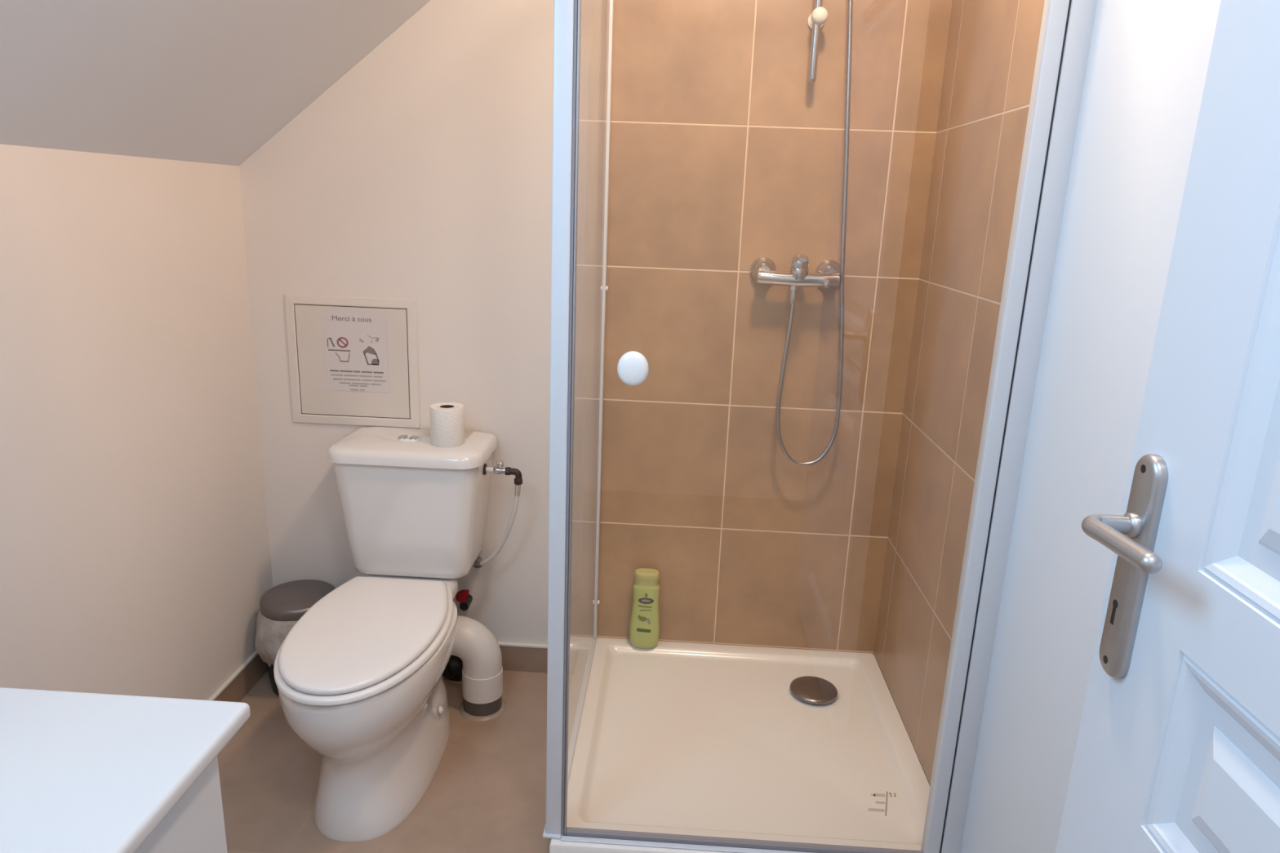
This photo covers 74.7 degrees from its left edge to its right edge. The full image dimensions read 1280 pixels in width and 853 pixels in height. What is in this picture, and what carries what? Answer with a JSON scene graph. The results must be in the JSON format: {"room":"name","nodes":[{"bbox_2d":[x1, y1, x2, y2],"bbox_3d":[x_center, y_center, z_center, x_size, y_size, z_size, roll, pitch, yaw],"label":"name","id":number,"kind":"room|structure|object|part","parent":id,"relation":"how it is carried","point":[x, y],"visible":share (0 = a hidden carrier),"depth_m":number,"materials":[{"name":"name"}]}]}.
{"room":"bathroom","nodes":[
{"label":"bathroom","id":0,"kind":"room"},
{"bbox_2d":[0,143,272,700],"bbox_3d":[-1.178,0.285,1.346,0.100,1.505,2.340,3,15,2],"label":"wall","id":1,"kind":"structure","parent":0,"point":[135,559],"depth_m":1.79,"materials":[{"name":"beige paint"}]},
{"bbox_2d":[208,649,267,702],"bbox_3d":[-1.147,0.924,1.526,0.010,0.080,2.089,3,15,2],"label":"baseboard","id":2,"kind":"structure","parent":1,"relation":"attached to","point":[249,677],"depth_m":2.34,"materials":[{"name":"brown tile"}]},
{"bbox_2d":[0,0,430,165],"bbox_3d":[-0.481,-0.897,0.975,1.430,1.159,2.290,3,15,2],"label":"ceiling","id":3,"kind":"structure","parent":0,"point":[213,82],"depth_m":1.60,"materials":[{"name":"paint"}]},
{"bbox_2d":[217,670,551,852],"bbox_3d":[-0.023,1.217,0.930,2.600,0.100,3.500,3,15,2],"label":"floor","id":4,"kind":"structure","parent":0,"point":[486,792],"depth_m":2.01,"materials":[{"name":"brown tile"}]},
{"bbox_2d":[0,687,250,852],"bbox_3d":[-0.824,0.774,0.729,0.697,0.800,0.717,3,15,2],"label":"vanity cabinet","id":5,"kind":"object","parent":4,"relation":"on","point":[81,772],"visible":1,"depth_m":0.86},
{"bbox_3d":[-0.496,0.731,0.857,0.018,0.693,0.327,3,15,2],"label":"cabinet door","id":6,"kind":"part","parent":5,"relation":"part of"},
{"bbox_2d":[254,579,335,695],"bbox_3d":[-0.960,0.601,2.384,0.254,0.281,0.250,3,15,2],"label":"waste bin","id":7,"kind":"object","parent":4,"relation":"on","point":[283,605],"visible":0.45,"depth_m":2.29,"materials":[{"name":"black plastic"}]},
{"bbox_3d":[-0.955,0.484,2.351,0.203,0.038,0.203,3,15,2],"label":"lid","id":8,"kind":"part","parent":7,"relation":"part of","materials":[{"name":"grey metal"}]},
{"bbox_2d":[273,426,497,841],"bbox_3d":[-0.632,0.463,2.046,0.407,0.746,0.807,3,15,2],"label":"toilet","id":9,"kind":"object","parent":4,"relation":"on","point":[358,677],"visible":1,"depth_m":1.96,"materials":[{"name":"white ceramic"}]},
{"bbox_3d":[-0.623,0.478,1.908,0.348,0.018,0.535,3,15,2],"label":"seat","id":10,"kind":"part","parent":9,"relation":"part of","materials":[{"name":"white plastic"}]},
{"bbox_3d":[-0.622,0.459,1.903,0.328,0.019,0.515,3,15,2],"label":"lid","id":11,"kind":"part","parent":9,"relation":"part of","materials":[{"name":"white plastic"}]},
{"bbox_3d":[-0.605,0.056,2.235,0.407,0.040,0.232,3,15,2],"label":"cistern lid","id":12,"kind":"part","parent":9,"relation":"part of","materials":[{"name":"white ceramic"}]},
{"bbox_2d":[429,402,464,447],"bbox_3d":[-0.506,-0.005,2.203,0.087,0.100,0.087,3,15,2],"label":"toilet roll","id":13,"kind":"object","parent":9,"relation":"on","point":[446,419],"visible":1,"depth_m":2.17,"materials":[{"name":"paper"}]},
{"bbox_2d":[451,615,506,721],"bbox_3d":[-0.490,0.648,2.300,0.246,0.269,0.130,3,15,2],"label":"pipe","id":14,"kind":"object","parent":9,"relation":"attached to","point":[479,651],"visible":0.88,"depth_m":2.26,"materials":[{"name":"plastic"}]},
{"bbox_2d":[463,695,502,716],"bbox_3d":[-0.436,0.758,2.326,0.104,0.046,0.104,3,15,2],"label":"socket","id":15,"kind":"object","parent":14,"relation":"attached to","point":[491,706],"depth_m":2.28,"materials":[{"name":"grey plastic"}]},
{"bbox_2d":[473,460,522,568],"bbox_3d":[-0.416,0.251,2.318,0.197,0.352,0.080,14,19,39],"label":"hose","id":16,"kind":"object","parent":9,"relation":"attached to","point":[498,469],"visible":0.98,"depth_m":2.26,"materials":[{"name":"white plastic"}]},
{"bbox_2d":[442,655,462,680],"bbox_3d":[-0.531,0.680,2.461,0.135,0.120,0.081,3,15,2],"label":"connector","id":17,"kind":"object","parent":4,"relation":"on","point":[453,669],"visible":0.26,"depth_m":2.43,"materials":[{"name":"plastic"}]},
{"bbox_2d":[549,637,929,852],"bbox_3d":[0.249,0.807,2.079,0.825,0.129,0.840,3,15,2],"label":"shower tray","id":18,"kind":"object","parent":4,"relation":"on","point":[743,742],"visible":0.96,"depth_m":2.01,"materials":[{"name":"white ceramic"}]},
{"bbox_2d":[629,568,659,648],"bbox_3d":[0.016,0.525,2.417,0.087,0.235,0.050,3,15,2],"label":"shampoo bottle","id":19,"kind":"object","parent":18,"relation":"on","point":[644,628],"visible":1,"depth_m":2.40,"materials":[{"name":"plastic"}]},
{"bbox_2d":[637,615,646,622],"bbox_3d":[0.006,0.549,2.400,0.027,0.019,0.001,4,15,6],"label":"picture","id":20,"kind":"object","parent":19,"relation":"on","point":[640,618],"depth_m":2.40},
{"bbox_3d":[0.467,0.722,2.264,0.144,0.003,0.144,13,18,36],"label":"drain seat","id":21,"kind":"part","parent":18,"relation":"part of","materials":[{"name":"grey metal"}]},
{"bbox_2d":[542,0,1097,852],"bbox_3d":[0.275,-0.183,1.819,0.833,1.924,0.839,3,15,2],"label":"shower door","id":22,"kind":"structure","parent":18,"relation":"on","point":[583,29],"depth_m":1.52,"materials":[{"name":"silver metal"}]},
{"bbox_3d":[-0.140,-0.093,1.466,0.032,1.889,0.028,3,15,2],"label":"corner post","id":23,"kind":"part","parent":22,"relation":"part of","materials":[{"name":"white metal"}]},
{"bbox_3d":[-0.154,0.722,2.089,0.014,0.008,0.759,3,15,2],"label":"rail","id":24,"kind":"part","parent":22,"relation":"part of","materials":[{"name":"white metal"}]},
{"bbox_3d":[-0.119,-0.188,1.855,0.005,1.881,0.779,3,15,2],"label":"glass","id":25,"kind":"part","parent":22,"relation":"part of","materials":[{"name":"clear glass"}]},
{"bbox_3d":[-0.012,-0.099,1.436,0.054,0.061,0.028,3,15,2],"label":"door knob","id":26,"kind":"part","parent":22,"relation":"part of","materials":[{"name":"white plastic"}]},
{"bbox_3d":[0.214,0.839,1.687,0.728,0.012,0.014,3,15,2],"label":"rail","id":27,"kind":"part","parent":22,"relation":"part of","materials":[{"name":"white metal"}]},
{"bbox_2d":[775,0,853,466],"bbox_3d":[0.466,-0.541,2.083,0.172,1.343,0.055,0,15,-9],"label":"shower hose","id":28,"kind":"object","parent":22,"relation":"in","point":[793,295],"visible":1,"depth_m":2.15,"materials":[{"name":"metal"}]},
{"bbox_2d":[239,0,554,644],"bbox_3d":[-0.619,-0.503,2.270,1.069,2.600,0.100,3,15,2],"label":"wall","id":29,"kind":"structure","parent":0,"point":[423,174],"depth_m":2.23,"materials":[{"name":"beige paint"}]},
{"bbox_2d":[284,293,420,428],"bbox_3d":[-0.789,-0.176,2.308,0.362,0.360,0.007,3,15,2],"label":"access hatch","id":30,"kind":"object","parent":29,"relation":"attached to","point":[312,402],"visible":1,"depth_m":2.31,"materials":[{"name":"paint"}]},
{"bbox_2d":[322,309,389,392],"bbox_3d":[-0.777,-0.205,2.297,0.176,0.222,0.001,3,15,2],"label":"paper notice","id":31,"kind":"object","parent":30,"relation":"attached to","point":[356,342],"visible":1,"depth_m":2.30,"materials":[{"name":"grey paper"}]},
{"bbox_2d":[455,589,472,610],"bbox_3d":[-0.510,0.494,2.440,0.038,0.067,0.060,3,15,2],"label":"valve","id":32,"kind":"object","parent":29,"relation":"attached to","point":[463,597],"visible":0.98,"depth_m":2.41,"materials":[{"name":"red plastic"}]},
{"bbox_3d":[-0.511,0.488,2.413,0.038,0.041,0.010,3,15,2],"label":"handle","id":33,"kind":"part","parent":32,"relation":"part of","materials":[{"name":"red plastic"}]},
{"bbox_2d":[497,641,547,648],"bbox_3d":[-0.615,0.639,2.510,0.959,0.010,0.012,3,15,2],"label":"trim","id":34,"kind":"structure","parent":29,"relation":"attached to","point":[500,643],"depth_m":2.50,"materials":[{"name":"white plastic"}]},
{"bbox_2d":[499,646,547,672],"bbox_3d":[-0.619,0.682,2.523,0.964,0.080,0.010,3,15,2],"label":"baseboard","id":35,"kind":"structure","parent":29,"relation":"attached to","point":[513,659],"depth_m":2.51,"materials":[{"name":"brown tile"}]},
{"bbox_2d":[596,0,952,653],"bbox_3d":[0.371,-0.455,2.231,0.915,2.600,0.102,3,15,2],"label":"tiled wall","id":36,"kind":"structure","parent":0,"point":[725,156],"depth_m":2.22,"materials":[{"name":"beige tile"}]},
{"bbox_2d":[750,254,840,291],"bbox_3d":[0.402,-0.383,2.121,0.238,0.101,0.143,3,15,2],"label":"shower mixer","id":37,"kind":"object","parent":36,"relation":"attached to","point":[762,269],"visible":0.98,"depth_m":2.12,"materials":[{"name":"silver metal"}]},
{"bbox_3d":[0.403,-0.410,2.092,0.044,0.032,0.100,3,15,2],"label":"mixer lever","id":38,"kind":"part","parent":37,"relation":"part of","materials":[{"name":"silver metal"}]},
{"bbox_2d":[807,0,827,82],"bbox_3d":[0.429,-1.141,1.957,0.044,0.632,0.075,3,15,2],"label":"shower rail","id":39,"kind":"object","parent":36,"relation":"attached to","point":[816,20],"visible":1,"depth_m":2.00,"materials":[{"name":"silver metal"}]},
{"bbox_2d":[873,0,1044,786],"bbox_3d":[0.757,-0.330,1.810,0.100,2.600,0.840,3,15,2],"label":"tiled wall","id":40,"kind":"structure","parent":0,"point":[992,49],"depth_m":1.89,"materials":[{"name":"beige tile"}]},
{"bbox_2d":[960,0,1221,852],"bbox_3d":[0.694,-0.040,0.699,0.112,2.600,1.440,3,15,2],"label":"wall","id":41,"kind":"structure","parent":0,"point":[1147,65],"depth_m":1.24,"materials":[{"name":"white paint"}]},
{"bbox_2d":[1055,0,1279,852],"bbox_3d":[0.468,0.229,0.546,0.107,2.018,0.705,3,15,2],"label":"door","id":42,"kind":"structure","parent":41,"relation":"in","point":[1177,750],"depth_m":0.74,"materials":[{"name":"white paint"}]},
{"bbox_3d":[0.457,0.109,0.779,0.056,0.026,0.127,3,15,2],"label":"lever","id":43,"kind":"part","parent":42,"relation":"part of","materials":[{"name":"silver metal"}]},
{"bbox_3d":[0.491,0.142,0.839,0.012,0.238,0.043,3,15,2],"label":"handle","id":44,"kind":"part","parent":42,"relation":"part of","materials":[{"name":"silver metal"}]}
]}

